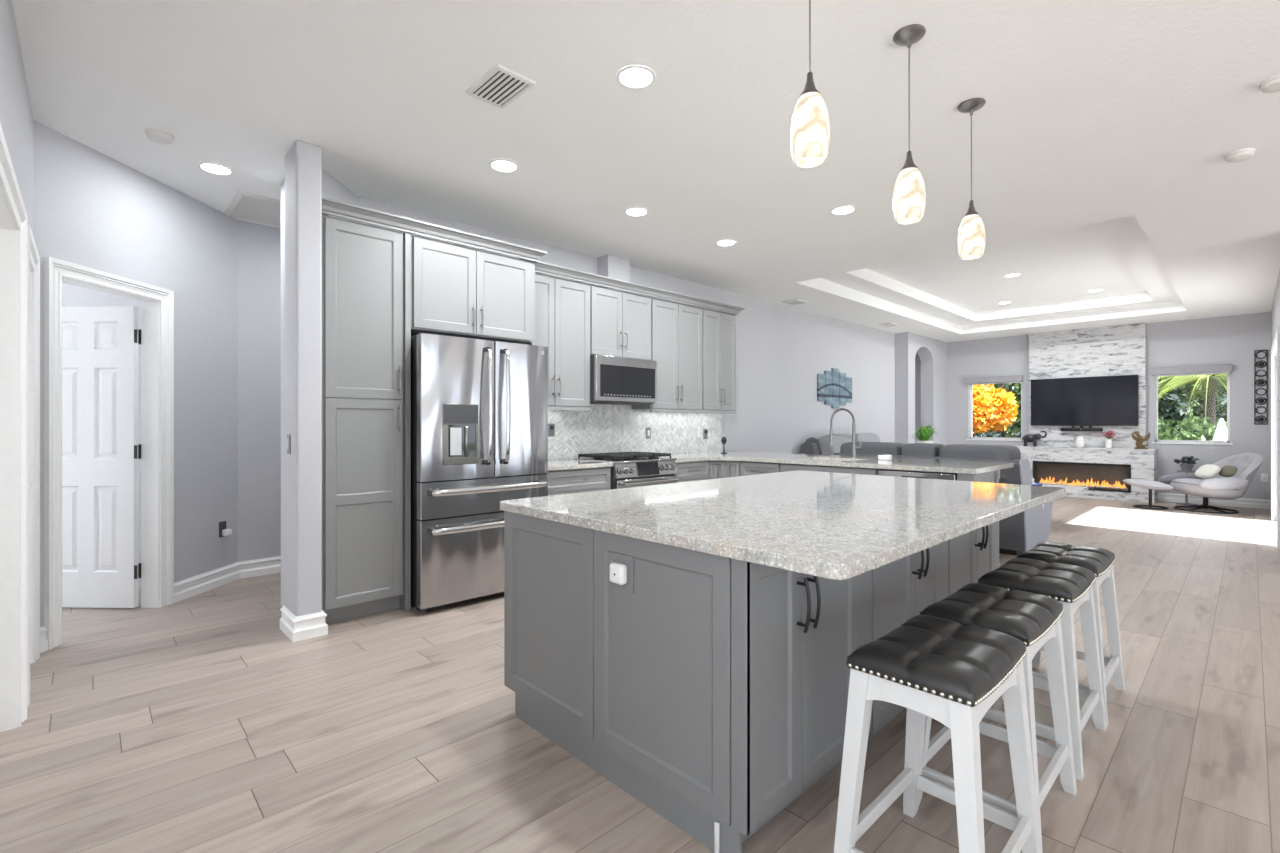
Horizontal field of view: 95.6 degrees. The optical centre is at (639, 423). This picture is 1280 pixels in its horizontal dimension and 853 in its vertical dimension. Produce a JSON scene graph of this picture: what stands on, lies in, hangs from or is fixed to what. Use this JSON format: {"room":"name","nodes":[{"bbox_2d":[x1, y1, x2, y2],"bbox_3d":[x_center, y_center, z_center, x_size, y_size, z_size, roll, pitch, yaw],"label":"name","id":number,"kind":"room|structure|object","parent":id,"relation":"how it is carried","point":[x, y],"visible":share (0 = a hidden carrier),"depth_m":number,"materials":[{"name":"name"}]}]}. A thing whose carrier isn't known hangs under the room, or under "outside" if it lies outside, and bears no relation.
{"room":"kitchen","nodes":[
{"label":"kitchen","id":0,"kind":"room"},
{"bbox_2d":[0,0,33,235],"bbox_3d":[-2.119,-0.200,1.828,0.120,2.900,3.570,0,0,-44],"label":"wall","id":1,"kind":"structure","parent":0,"point":[16,116],"depth_m":2.40,"materials":[{"name":"paint"}]},
{"bbox_2d":[0,123,27,731],"bbox_3d":[-2.188,0.182,1.921,0.148,2.135,1.370,0,0,-44],"label":"door","id":2,"kind":"structure","parent":1,"relation":"in","point":[13,214],"depth_m":2.38,"materials":[{"name":"paint"}]},
{"bbox_2d":[28,224,39,705],"bbox_3d":[-3.015,0.182,2.791,0.148,2.135,0.740,0,0,-44],"label":"door","id":3,"kind":"structure","parent":1,"relation":"in","point":[33,255],"depth_m":3.03,"materials":[{"name":"paint"}]},
{"bbox_2d":[62,283,140,585],"bbox_3d":[-4.441,-0.200,3.602,2.080,2.900,1.950,0,0,1],"label":"wall","id":4,"kind":"structure","parent":0,"point":[72,295],"depth_m":4.47,"materials":[{"name":"paint"}]},
{"bbox_2d":[34,120,237,626],"bbox_3d":[-3.333,-0.200,3.892,0.120,2.900,1.605,0,0,1],"label":"wall","id":5,"kind":"structure","parent":0,"point":[94,210],"depth_m":4.11,"materials":[{"name":"paint"}]},
{"bbox_2d":[44,256,173,649],"bbox_3d":[-3.663,0.163,3.628,0.823,2.175,0.830,0,0,1],"label":"door","id":6,"kind":"structure","parent":5,"relation":"in","point":[92,451],"depth_m":3.91,"materials":[{"name":"paint"}]},
{"bbox_2d":[174,562,239,602],"bbox_3d":[-3.249,1.183,4.364,0.024,0.135,0.657,0,0,1],"label":"baseboard","id":7,"kind":"structure","parent":5,"relation":"attached to","point":[184,589],"depth_m":4.33,"materials":[{"name":"paint"}]},
{"bbox_2d":[238,220,280,561],"bbox_3d":[-2.671,-0.200,5.330,1.722,2.900,0.120,0,0,-44],"label":"wall","id":8,"kind":"structure","parent":0,"point":[259,246],"depth_m":4.79,"materials":[{"name":"paint"}]},
{"bbox_2d":[239,556,280,578],"bbox_3d":[-2.657,1.183,5.243,1.622,0.135,0.024,0,0,-44],"label":"baseboard","id":9,"kind":"structure","parent":8,"relation":"attached to","point":[272,565],"depth_m":4.78,"materials":[{"name":"paint"}]},
{"bbox_2d":[285,140,321,615],"bbox_3d":[-2.038,-0.200,3.506,0.136,2.900,0.290,0,0,-44],"label":"wall pillar","id":10,"kind":"structure","parent":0,"point":[303,161],"depth_m":3.41,"materials":[{"name":"paint"}]},
{"bbox_2d":[280,605,327,641],"bbox_3d":[-2.030,1.183,3.498,0.184,0.135,0.314,0,0,-44],"label":"baseboard","id":11,"kind":"structure","parent":10,"relation":"attached to","point":[296,628],"depth_m":3.40,"materials":[{"name":"paint"}]},
{"bbox_2d":[281,169,894,606],"bbox_3d":[1.242,-0.200,7.117,9.690,2.900,0.600,0,0,-44],"label":"wall","id":12,"kind":"structure","parent":0,"point":[781,350],"depth_m":7.88,"materials":[{"name":"paint"}]},
{"bbox_2d":[411,235,534,344],"bbox_3d":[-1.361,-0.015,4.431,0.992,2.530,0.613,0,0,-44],"label":"upper cabinet","id":13,"kind":"object","parent":12,"relation":"attached to","point":[457,291],"visible":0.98,"depth_m":4.20,"materials":[{"name":"grey paint"}]},
{"bbox_2d":[322,197,744,314],"bbox_3d":[-0.465,-1.319,5.270,4.571,0.078,0.637,0,0,-44],"label":"crown molding","id":14,"kind":"structure","parent":13,"relation":"on","point":[332,207],"depth_m":4.32,"materials":[{"name":"grey paint"}]},
{"bbox_2d":[534,273,590,410],"bbox_3d":[-0.815,-0.700,5.133,0.764,1.160,0.348,0,0,-44],"label":"upper cabinet","id":15,"kind":"object","parent":12,"relation":"attached to","point":[562,306],"depth_m":5.11,"materials":[{"name":"grey paint"}]},
{"bbox_2d":[590,285,650,359],"bbox_3d":[-0.254,-0.960,5.667,0.785,0.640,0.348,0,0,-44],"label":"upper cabinet","id":16,"kind":"object","parent":12,"relation":"attached to","point":[620,321],"visible":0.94,"depth_m":5.53,"materials":[{"name":"grey paint"}]},
{"bbox_2d":[590,354,656,404],"bbox_3d":[-0.238,-0.414,5.654,0.776,0.436,0.369,0,0,-44],"label":"microwave","id":17,"kind":"object","parent":16,"relation":"attached to","point":[614,380],"visible":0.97,"depth_m":5.48,"materials":[{"name":"silver metal"}]},
{"bbox_2d":[548,404,720,459],"bbox_3d":[-0.110,0.067,6.043,3.039,0.537,0.011,0,0,-44],"label":"backsplash","id":18,"kind":"structure","parent":12,"relation":"attached to","point":[607,428],"depth_m":6.01,"materials":[{"name":"stone"}]},
{"bbox_2d":[632,297,701,409],"bbox_3d":[0.317,-0.718,6.210,0.791,1.125,0.348,0,0,-44],"label":"upper cabinet","id":19,"kind":"object","parent":12,"relation":"attached to","point":[676,328],"visible":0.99,"depth_m":6.09,"materials":[{"name":"grey paint"}]},
{"bbox_2d":[651,409,735,413],"bbox_3d":[0.617,-0.137,6.334,1.391,0.034,0.022,0,0,-44],"label":"rail","id":20,"kind":"object","parent":19,"relation":"attached to","point":[652,410],"visible":1,"depth_m":6.26,"materials":[{"name":"grey paint"}]},
{"bbox_2d":[702,308,735,410],"bbox_3d":[0.823,-0.718,6.691,0.604,1.125,0.348,0,0,-44],"label":"upper cabinet","id":21,"kind":"object","parent":12,"relation":"attached to","point":[718,328],"visible":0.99,"depth_m":6.58,"materials":[{"name":"grey paint"}]},
{"bbox_2d":[817,368,851,407],"bbox_3d":[3.041,-0.555,9.027,1.058,0.620,0.030,0,0,-44],"label":"wall art","id":22,"kind":"object","parent":12,"relation":"attached to","point":[834,388],"visible":1,"depth_m":8.98},
{"bbox_2d":[597,254,629,292],"bbox_3d":[-0.262,-1.425,5.796,0.290,0.450,0.160,0,0,-44],"label":"cover","id":23,"kind":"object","parent":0,"point":[608,265],"depth_m":5.72,"materials":[{"name":"paint"}]},
{"bbox_2d":[0,496,1279,852],"bbox_3d":[2.995,1.310,3.816,16.000,0.120,13.800,0,0,-44],"label":"floor","id":24,"kind":"structure","parent":0,"point":[195,724],"depth_m":2.26,"materials":[{"name":"brown wood"}]},
{"bbox_2d":[322,215,410,623],"bbox_3d":[-1.921,-0.015,3.899,0.551,2.530,0.613,0,0,-44],"label":"pantry cabinet","id":25,"kind":"object","parent":24,"relation":"on","point":[366,269],"visible":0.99,"depth_m":3.70,"materials":[{"name":"grey paint"}]},
{"bbox_2d":[411,333,547,611],"bbox_3d":[-1.285,0.328,4.328,0.988,1.845,0.828,0,0,-44],"label":"refrigerator","id":26,"kind":"object","parent":24,"relation":"on","point":[479,408],"visible":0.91,"depth_m":3.96,"materials":[{"name":"silver metal"}]},
{"bbox_2d":[547,467,610,495],"bbox_3d":[-0.712,0.812,5.024,0.762,0.875,0.647,0,0,-44],"label":"base cabinet","id":27,"kind":"object","parent":24,"relation":"on","point":[560,482],"visible":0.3,"depth_m":4.83,"materials":[{"name":"grey paint"}]},
{"bbox_2d":[548,459,612,470],"bbox_3d":[-0.718,0.355,5.034,0.767,0.038,0.609,0,0,-44],"label":"countertop","id":28,"kind":"structure","parent":27,"relation":"on","point":[553,465],"depth_m":4.93,"materials":[{"name":"stone"}]},
{"bbox_2d":[574,452,678,488],"bbox_3d":[-0.113,0.767,5.521,0.774,0.966,0.684,0,0,-44],"label":"gas range","id":29,"kind":"object","parent":24,"relation":"on","point":[629,469],"visible":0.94,"depth_m":5.31,"materials":[{"name":"silver metal"}]},
{"bbox_2d":[574,457,676,463],"bbox_3d":[-0.135,0.337,5.545,0.774,0.017,0.620,0,0,-44],"label":"cooktop","id":30,"kind":"object","parent":29,"relation":"in","point":[624,460],"depth_m":5.36,"materials":[{"name":"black metal"}]},
{"bbox_2d":[674,460,708,482],"bbox_3d":[0.339,0.812,6.024,0.545,0.875,0.647,0,0,-44],"label":"base cabinet","id":31,"kind":"object","parent":24,"relation":"on","point":[693,470],"visible":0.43,"depth_m":5.82,"materials":[{"name":"grey paint"}]},
{"bbox_2d":[709,460,740,478],"bbox_3d":[0.970,0.760,6.479,1.013,0.770,0.858,0,0,-44],"label":"base cabinet","id":32,"kind":"object","parent":24,"relation":"on","point":[717,468],"visible":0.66,"depth_m":5.97,"materials":[{"name":"grey paint"}]},
{"bbox_2d":[504,511,998,852],"bbox_3d":[0.720,0.812,2.857,2.358,0.876,1.326,0,0,-44],"label":"kitchen island","id":33,"kind":"object","parent":24,"relation":"on","point":[713,693],"visible":0.62,"depth_m":1.89,"materials":[{"name":"paint"}]},
{"bbox_2d":[608,551,633,592],"bbox_3d":[-0.067,0.505,1.982,0.008,0.120,0.130,0,0,-44],"label":"wall plate","id":34,"kind":"object","parent":33,"relation":"attached to","point":[628,561],"visible":0.69,"depth_m":1.96,"materials":[{"name":"paint"}]},
{"bbox_2d":[610,562,626,584],"bbox_3d":[-0.073,0.505,1.959,0.034,0.068,0.068,0,0,-44],"label":"plug","id":35,"kind":"object","parent":34,"relation":"attached to","point":[618,571],"visible":1,"depth_m":1.94,"materials":[{"name":"white plastic"}]},
{"bbox_2d":[500,470,1065,579],"bbox_3d":[0.816,0.355,2.796,2.453,0.038,1.598,0,0,-44],"label":"island countertop","id":36,"kind":"structure","parent":33,"relation":"on","point":[829,525],"depth_m":2.20,"materials":[{"name":"stone"}]},
{"bbox_2d":[740,461,780,475],"bbox_3d":[1.388,0.812,5.955,0.664,0.875,0.475,0,0,-44],"label":"base cabinet","id":37,"kind":"object","parent":24,"relation":"on","point":[747,468],"visible":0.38,"depth_m":5.77,"materials":[{"name":"grey paint"}]},
{"bbox_2d":[780,463,879,474],"bbox_3d":[1.880,0.812,5.438,0.664,0.875,0.948,0,0,-44],"label":"base cabinet","id":38,"kind":"object","parent":24,"relation":"on","point":[784,467],"visible":0.07,"depth_m":5.21,"materials":[{"name":"grey paint"}]},
{"bbox_2d":[662,451,1013,473],"bbox_3d":[1.582,0.355,5.547,1.701,0.038,3.037,0,0,-44],"label":"countertop","id":39,"kind":"structure","parent":38,"relation":"on","point":[932,465],"depth_m":5.34,"materials":[{"name":"stone"}]},
{"bbox_2d":[829,408,861,456],"bbox_3d":[2.073,0.086,5.850,0.331,0.499,0.062,0,0,-5],"label":"kitchen faucet","id":40,"kind":"object","parent":39,"relation":"on","point":[854,447],"visible":1,"depth_m":5.84,"materials":[{"name":"silver metal"}]},
{"bbox_2d":[801,433,880,454],"bbox_3d":[3.323,0.696,8.592,2.000,1.108,0.930,0,0,-44],"label":"recliner sofa","id":41,"kind":"object","parent":24,"relation":"on","point":[820,446],"visible":0.18,"depth_m":8.22,"materials":[{"name":"grey fabric"}]},
{"bbox_2d":[818,434,851,454],"bbox_3d":[2.905,0.450,8.437,0.780,0.616,0.373,0,0,-44],"label":"cushion","id":42,"kind":"object","parent":41,"relation":"on","point":[823,442],"depth_m":8.20,"materials":[{"name":"grey fabric"}]},
{"bbox_2d":[856,433,880,441],"bbox_3d":[3.500,0.450,9.002,0.780,0.616,0.373,0,0,-44],"label":"cushion","id":43,"kind":"object","parent":41,"relation":"on","point":[866,437],"depth_m":8.89,"materials":[{"name":"grey fabric"}]},
{"bbox_2d":[878,469,956,480],"bbox_3d":[2.425,0.816,4.868,0.600,0.868,0.600,0,0,-44],"label":"dishwasher","id":44,"kind":"object","parent":24,"relation":"on","point":[882,472],"visible":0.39,"depth_m":4.65,"materials":[{"name":"silver metal"}]},
{"bbox_2d":[834,615,1040,852],"bbox_3d":[0.812,0.917,1.576,0.503,0.666,0.370,0,0,-44],"label":"bar stool","id":45,"kind":"object","parent":24,"relation":"on","point":[949,672],"visible":1,"depth_m":1.52,"materials":[{"name":"wood"}]},
{"bbox_2d":[847,615,1025,706],"bbox_3d":[0.812,0.619,1.576,0.449,0.070,0.303,0,0,-44],"label":"seat cushion","id":46,"kind":"object","parent":45,"relation":"on","point":[941,662],"depth_m":1.48,"materials":[{"name":"leather"}]},
{"bbox_2d":[833,442,1052,554],"bbox_3d":[3.294,0.728,6.396,1.250,1.044,1.853,0,0,-44],"label":"recliner sofa","id":47,"kind":"object","parent":24,"relation":"on","point":[1021,532],"visible":0.3,"depth_m":5.61,"materials":[{"name":"grey fabric"}]},
{"bbox_2d":[840,442,903,454],"bbox_3d":[2.629,0.378,6.514,0.390,0.343,0.675,0,0,-44],"label":"cushion","id":48,"kind":"object","parent":47,"relation":"on","point":[867,448],"depth_m":6.34,"materials":[{"name":"grey fabric"}]},
{"bbox_2d":[901,443,943,456],"bbox_3d":[2.996,0.378,6.128,0.390,0.343,0.350,0,0,-44],"label":"cushion","id":49,"kind":"object","parent":47,"relation":"on","point":[911,449],"depth_m":5.99,"materials":[{"name":"grey fabric"}]},
{"bbox_2d":[939,444,1020,480],"bbox_3d":[3.358,0.378,5.748,0.390,0.343,0.660,0,0,-44],"label":"cushion","id":50,"kind":"object","parent":47,"relation":"on","point":[963,452],"depth_m":5.55,"materials":[{"name":"grey fabric"}]},
{"bbox_2d":[957,470,999,566],"bbox_3d":[2.707,0.812,4.615,0.640,0.875,0.135,0,0,-44],"label":"peninsula end panel","id":51,"kind":"object","parent":24,"relation":"on","point":[992,476],"visible":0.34,"depth_m":4.50,"materials":[{"name":"grey paint"}]},
{"bbox_2d":[919,583,1076,852],"bbox_3d":[1.177,0.917,1.933,0.503,0.666,0.370,0,0,-44],"label":"bar stool","id":52,"kind":"object","parent":24,"relation":"on","point":[1034,619],"visible":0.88,"depth_m":1.89,"materials":[{"name":"white paint"}]},
{"bbox_2d":[920,583,1062,646],"bbox_3d":[1.177,0.619,1.933,0.449,0.070,0.303,0,0,-44],"label":"seat cushion","id":53,"kind":"object","parent":52,"relation":"on","point":[1027,617],"depth_m":1.86,"materials":[{"name":"leather"}]},
{"bbox_2d":[978,558,1105,779],"bbox_3d":[1.604,0.917,2.340,0.503,0.666,0.370,0,0,-44],"label":"bar stool","id":54,"kind":"object","parent":24,"relation":"on","point":[1070,585],"visible":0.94,"depth_m":2.24,"materials":[{"name":"white paint"}]},
{"bbox_2d":[978,558,1094,602],"bbox_3d":[1.604,0.619,2.340,0.449,0.070,0.303,0,0,-44],"label":"seat cushion","id":55,"kind":"object","parent":54,"relation":"on","point":[1064,583],"depth_m":2.25,"materials":[{"name":"leather"}]},
{"bbox_2d":[1042,484,1087,494],"bbox_3d":[5.051,1.025,7.386,0.900,0.450,0.920,0,0,-44],"label":"coffee table","id":56,"kind":"object","parent":24,"relation":"on","point":[1070,490],"visible":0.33,"depth_m":7.20,"materials":[{"name":"stone"}]},
{"bbox_2d":[1016,541,1124,727],"bbox_3d":[1.977,0.917,2.695,0.503,0.666,0.370,0,0,-44],"label":"bar stool","id":57,"kind":"object","parent":24,"relation":"on","point":[1100,561],"visible":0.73,"depth_m":2.68,"materials":[{"name":"white paint"}]},
{"bbox_2d":[1016,541,1114,576],"bbox_3d":[1.977,0.619,2.695,0.449,0.070,0.303,0,0,-44],"label":"seat cushion","id":58,"kind":"object","parent":57,"relation":"on","point":[1098,560],"depth_m":2.62,"materials":[{"name":"leather"}]},
{"bbox_2d":[1016,323,1157,502],"bbox_3d":[7.618,-0.200,9.973,0.411,2.899,1.890,0,0,-44],"label":"fireplace","id":59,"kind":"object","parent":24,"relation":"on","point":[1116,350],"visible":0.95,"depth_m":9.86,"materials":[{"name":"stone"}]},
{"bbox_2d":[1022,431,1046,446],"bbox_3d":[7.075,0.260,10.409,0.133,0.286,0.388,0,0,-44],"label":"elephant figurine","id":60,"kind":"object","parent":59,"relation":"on","point":[1029,437],"visible":0.99,"depth_m":10.38,"materials":[{"name":"black plastic"}]},
{"bbox_2d":[1031,375,1137,425],"bbox_3d":[7.619,-0.388,9.998,0.076,0.832,1.486,0,0,-44],"label":"television","id":61,"kind":"object","parent":59,"relation":"attached to","point":[1100,400],"visible":1,"depth_m":9.93,"materials":[{"name":"black plastic"}]},
{"bbox_2d":[1132,431,1149,448],"bbox_3d":[8.087,0.260,9.353,0.188,0.287,0.170,0,0,9],"label":"figurine","id":62,"kind":"object","parent":59,"relation":"on","point":[1139,439],"visible":1,"depth_m":9.34,"materials":[{"name":"brown metal"}]},
{"bbox_2d":[1123,479,1173,509],"bbox_3d":[7.583,1.039,8.662,0.580,0.418,0.540,0,0,36],"label":"side table","id":63,"kind":"object","parent":24,"relation":"on","point":[1151,485],"visible":1,"depth_m":8.54,"materials":[{"name":"black metal"}]},
{"bbox_2d":[1123,479,1173,489],"bbox_3d":[7.583,0.900,8.662,0.580,0.140,0.540,0,0,36],"label":"cushion","id":64,"kind":"object","parent":63,"relation":"on","point":[1142,483],"depth_m":8.51,"materials":[{"name":"grey fabric"}]},
{"bbox_2d":[1176,470,1196,505],"bbox_3d":[8.476,0.988,8.994,0.240,0.525,0.240,0,0,-44],"label":"plant stand","id":65,"kind":"object","parent":24,"relation":"on","point":[1186,495],"visible":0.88,"depth_m":8.98,"materials":[{"name":"grey metal"}]},
{"bbox_2d":[1174,456,1198,470],"bbox_3d":[8.479,0.611,8.997,0.285,0.227,0.244,0,0,-21],"label":"potted plant","id":66,"kind":"object","parent":65,"relation":"on","point":[1188,466],"visible":1,"depth_m":8.95,"materials":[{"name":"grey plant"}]},
{"bbox_2d":[1159,452,1263,513],"bbox_3d":[8.332,0.828,8.371,1.025,0.840,0.910,0,0,8],"label":"lounge chair","id":67,"kind":"object","parent":24,"relation":"on","point":[1247,464],"visible":0.92,"depth_m":8.22,"materials":[{"name":"grey fabric"}]},
{"bbox_2d":[1170,478,1242,498],"bbox_3d":[8.188,0.935,8.397,0.715,0.276,0.720,0,0,8],"label":"seat cushion","id":68,"kind":"object","parent":67,"relation":"on","point":[1190,486],"depth_m":8.21,"materials":[{"name":"grey fabric"}]},
{"bbox_2d":[1195,464,1220,478],"bbox_3d":[8.202,0.685,8.382,0.190,0.201,0.320,0,0,8],"label":"throw pillow","id":69,"kind":"object","parent":67,"relation":"on","point":[1206,471],"visible":1,"depth_m":8.32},
{"bbox_3d":[4.464,0.825,9.091,0.320,0.850,0.320,0,0,-44],"label":"pedestal table","id":70,"kind":"object","parent":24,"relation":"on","visible":0},
{"bbox_2d":[909,425,938,442],"bbox_3d":[4.459,0.209,9.097,0.483,0.381,0.435,0,0,21],"label":"potted plant","id":71,"kind":"object","parent":70,"relation":"on","point":[925,435],"visible":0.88,"depth_m":9.04,"materials":[{"name":"green plant"}]},
{"bbox_2d":[12,0,1279,341],"bbox_3d":[2.995,-1.840,3.816,16.000,0.380,13.800,0,0,-44],"label":"ceiling","id":72,"kind":"structure","parent":0,"point":[1103,133],"depth_m":3.22,"materials":[{"name":"paint"}]},
{"bbox_2d":[145,128,174,143],"bbox_3d":[-2.731,-1.631,3.300,0.132,0.038,0.132,0,0,-44],"label":"smoke detector","id":73,"kind":"object","parent":72,"relation":"attached to","point":[156,135],"visible":1,"depth_m":3.27,"materials":[{"name":"plastic"}]},
{"bbox_2d":[198,162,233,174],"bbox_3d":[-2.738,-1.646,3.746,0.188,0.008,0.188,0,0,-44],"label":"recessed light","id":74,"kind":"object","parent":72,"relation":"in","point":[214,168],"visible":1,"depth_m":3.74,"materials":[{"name":"white plastic"}]},
{"bbox_2d":[201,164,230,173],"bbox_3d":[-2.738,-1.647,3.746,0.156,0.003,0.156,0,0,-44],"label":"diffuser","id":75,"kind":"object","parent":74,"relation":"attached to","point":[212,168],"depth_m":3.74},
{"bbox_2d":[224,191,280,226],"bbox_3d":[-2.826,-1.642,4.537,0.620,0.016,0.620,0,0,-44],"label":"ceiling vent","id":76,"kind":"object","parent":72,"relation":"in","point":[248,206],"visible":0.54,"depth_m":4.41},
{"bbox_2d":[466,63,535,108],"bbox_3d":[-0.682,-1.642,2.837,0.210,0.016,0.310,0,0,-44],"label":"ceiling vent","id":77,"kind":"object","parent":72,"relation":"in","point":[500,86],"visible":1,"depth_m":2.82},
{"bbox_2d":[489,159,518,172],"bbox_3d":[-0.868,-1.646,3.703,0.188,0.008,0.188,0,0,-44],"label":"recessed light","id":78,"kind":"object","parent":72,"relation":"in","point":[501,165],"visible":1,"depth_m":3.69,"materials":[{"name":"white plastic"}]},
{"bbox_2d":[492,161,515,170],"bbox_3d":[-0.868,-1.647,3.703,0.156,0.003,0.156,0,0,-44],"label":"diffuser","id":79,"kind":"object","parent":78,"relation":"attached to","point":[496,165],"depth_m":3.69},
{"bbox_2d":[616,65,655,88],"bbox_3d":[-0.019,-1.646,2.758,0.188,0.008,0.188,0,0,-44],"label":"recessed light","id":80,"kind":"object","parent":72,"relation":"in","point":[632,76],"visible":1,"depth_m":2.75,"materials":[{"name":"white plastic"}]},
{"bbox_2d":[620,68,651,86],"bbox_3d":[-0.019,-1.647,2.758,0.156,0.003,0.156,0,0,-44],"label":"diffuser","id":81,"kind":"object","parent":80,"relation":"attached to","point":[629,77],"depth_m":2.75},
{"bbox_2d":[790,0,829,167],"bbox_3d":[0.557,-1.255,1.904,0.128,0.790,0.128,0,0,-44],"label":"pendant light","id":82,"kind":"object","parent":72,"relation":"hanging from","point":[810,124],"visible":1,"depth_m":1.86,"materials":[{"name":"glass"}]},
{"bbox_2d":[830,205,855,214],"bbox_3d":[1.565,-1.646,4.472,0.188,0.008,0.188,0,0,-44],"label":"recessed light","id":83,"kind":"object","parent":72,"relation":"in","point":[841,210],"visible":1,"depth_m":4.47,"materials":[{"name":"white plastic"}]},
{"bbox_2d":[893,24,925,223],"bbox_3d":[1.139,-1.255,2.454,0.128,0.790,0.128,0,0,-44],"label":"pendant light","id":84,"kind":"object","parent":72,"relation":"hanging from","point":[909,195],"visible":1,"depth_m":2.42,"materials":[{"name":"glass"}]},
{"bbox_2d":[957,98,985,259],"bbox_3d":[1.710,-1.255,2.993,0.128,0.790,0.128,0,0,-44],"label":"pendant light","id":85,"kind":"object","parent":72,"relation":"hanging from","point":[971,239],"visible":1,"depth_m":2.96,"materials":[{"name":"glass"}]},
{"bbox_2d":[1225,148,1255,162],"bbox_3d":[3.653,-1.631,3.532,0.132,0.038,0.132,0,0,-44],"label":"smoke detector","id":86,"kind":"object","parent":72,"relation":"attached to","point":[1242,154],"visible":1,"depth_m":3.50,"materials":[{"name":"plastic"}]},
{"bbox_2d":[1260,74,1279,92],"bbox_3d":[3.065,-1.631,2.778,0.132,0.038,0.132,0,0,-44],"label":"smoke detector","id":87,"kind":"object","parent":72,"relation":"attached to","point":[1272,84],"visible":1,"depth_m":2.78,"materials":[{"name":"plastic"}]},
{"bbox_2d":[895,332,946,444],"bbox_3d":[5.383,-0.200,11.208,1.950,2.900,0.380,0,0,-44],"label":"wall","id":88,"kind":"structure","parent":0,"point":[932,353],"depth_m":11.09,"materials":[{"name":"paint"}]},
{"bbox_2d":[915,353,920,442],"bbox_3d":[5.088,-0.200,11.234,1.540,2.900,0.335,0,0,-44],"label":"wall niche","id":89,"kind":"object","parent":88,"relation":"in","point":[917,359],"visible":0.04,"depth_m":11.58,"materials":[{"name":"paint"}]},
{"bbox_2d":[947,312,1270,500],"bbox_3d":[7.809,-0.200,10.217,0.200,2.900,4.880,0,0,-44],"label":"wall","id":90,"kind":"structure","parent":0,"point":[1234,339],"depth_m":9.23,"materials":[{"name":"paint"}]},
{"bbox_2d":[966,375,1022,384],"bbox_3d":[6.772,-0.837,11.107,0.074,0.137,0.960,0,0,-44],"label":"roller shade","id":91,"kind":"object","parent":90,"relation":"attached to","point":[1017,378],"visible":1,"depth_m":11.05,"materials":[{"name":"fabric"}]},
{"bbox_2d":[967,382,1022,440],"bbox_3d":[6.847,-0.285,11.178,0.170,1.210,0.960,0,0,-44],"label":"window","id":92,"kind":"structure","parent":90,"relation":"in","point":[971,386],"depth_m":11.34,"materials":[{"name":"paint"}]},
{"bbox_2d":[1152,373,1232,444],"bbox_3d":[8.735,-0.285,9.193,0.170,1.210,0.920,0,0,-44],"label":"window","id":93,"kind":"structure","parent":90,"relation":"in","point":[1157,441],"depth_m":9.15,"materials":[{"name":"paint"}]},
{"bbox_2d":[1152,364,1232,376],"bbox_3d":[8.661,-0.837,9.122,0.074,0.137,0.920,0,0,-44],"label":"roller shade","id":94,"kind":"object","parent":93,"relation":"attached to","point":[1227,368],"visible":1,"depth_m":9.08,"materials":[{"name":"fabric"}]},
{"bbox_2d":[1158,493,1270,508],"bbox_3d":[8.841,1.183,8.970,0.024,0.135,1.250,0,0,-44],"label":"baseboard","id":95,"kind":"structure","parent":90,"relation":"attached to","point":[1166,497],"depth_m":8.89,"materials":[{"name":"paint"}]},
{"bbox_2d":[1254,350,1267,423],"bbox_3d":[9.201,-0.545,8.594,0.018,1.100,0.134,0,0,-44],"label":"metal wall art","id":96,"kind":"object","parent":90,"relation":"attached to","point":[1261,382],"visible":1,"depth_m":8.59},
{"bbox_2d":[1271,270,1279,520],"bbox_3d":[9.458,-0.200,4.567,5.200,2.900,5.980,0,0,-44],"label":"wall","id":97,"kind":"structure","parent":0,"point":[1275,313],"depth_m":7.48,"materials":[{"name":"paint"}]},
{"bbox_2d":[1271,328,1279,547],"bbox_3d":[7.392,0.140,6.651,2.520,2.220,0.168,0,0,-44],"label":"door","id":98,"kind":"structure","parent":97,"relation":"in","point":[1276,343],"depth_m":5.84,"materials":[{"name":"paint"}]},
{"label":"outside","id":99,"kind":"structure","parent":0,"visible":0},
{"bbox_3d":[22.981,1.450,28.763,47.050,0.200,70.000,0,0,-44],"label":"lawn","id":100,"kind":"structure","parent":99,"visible":0},
{"bbox_2d":[973,384,1018,434],"bbox_3d":[8.553,-1.024,15.814,2.205,4.775,2.963,0,0,-21],"label":"maple tree","id":101,"kind":"object","parent":100,"relation":"on","point":[996,409],"visible":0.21,"depth_m":14.71,"materials":[{"name":"orange plant"}]},
{"bbox_2d":[974,383,1020,437],"bbox_3d":[11.734,-1.268,19.815,2.862,5.260,6.154,0,0,-44],"label":"oak tree","id":102,"kind":"object","parent":100,"relation":"on","point":[1017,386],"visible":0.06,"depth_m":18.79,"materials":[{"name":"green plant"}]},
{"bbox_2d":[1158,376,1226,439],"bbox_3d":[15.131,-0.592,16.129,2.180,3.920,3.410,0,0,-44],"label":"oak tree","id":103,"kind":"object","parent":100,"relation":"on","point":[1166,405],"visible":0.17,"depth_m":15.70,"materials":[{"name":"green plant"}]},
{"bbox_2d":[1158,374,1226,439],"bbox_3d":[12.769,0.036,13.045,3.070,2.628,2.888,0,0,-44],"label":"palm tree","id":104,"kind":"object","parent":100,"relation":"on","point":[1209,382],"visible":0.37,"depth_m":12.91,"materials":[{"name":"green plant"}]},
{"bbox_2d":[1158,414,1226,440],"bbox_3d":[11.970,0.604,12.653,0.803,1.658,1.943,0,0,-44],"label":"shrub","id":105,"kind":"object","parent":100,"relation":"on","point":[1185,433],"visible":0.22,"depth_m":12.62,"materials":[{"name":"green plant"}]},
{"bbox_2d":[1212,418,1226,440],"bbox_3d":[10.765,0.620,10.737,0.400,1.460,0.390,0,0,-44],"label":"folded umbrella","id":106,"kind":"object","parent":100,"relation":"on","point":[1220,434],"visible":0.4,"depth_m":10.69,"materials":[{"name":"white fabric"}]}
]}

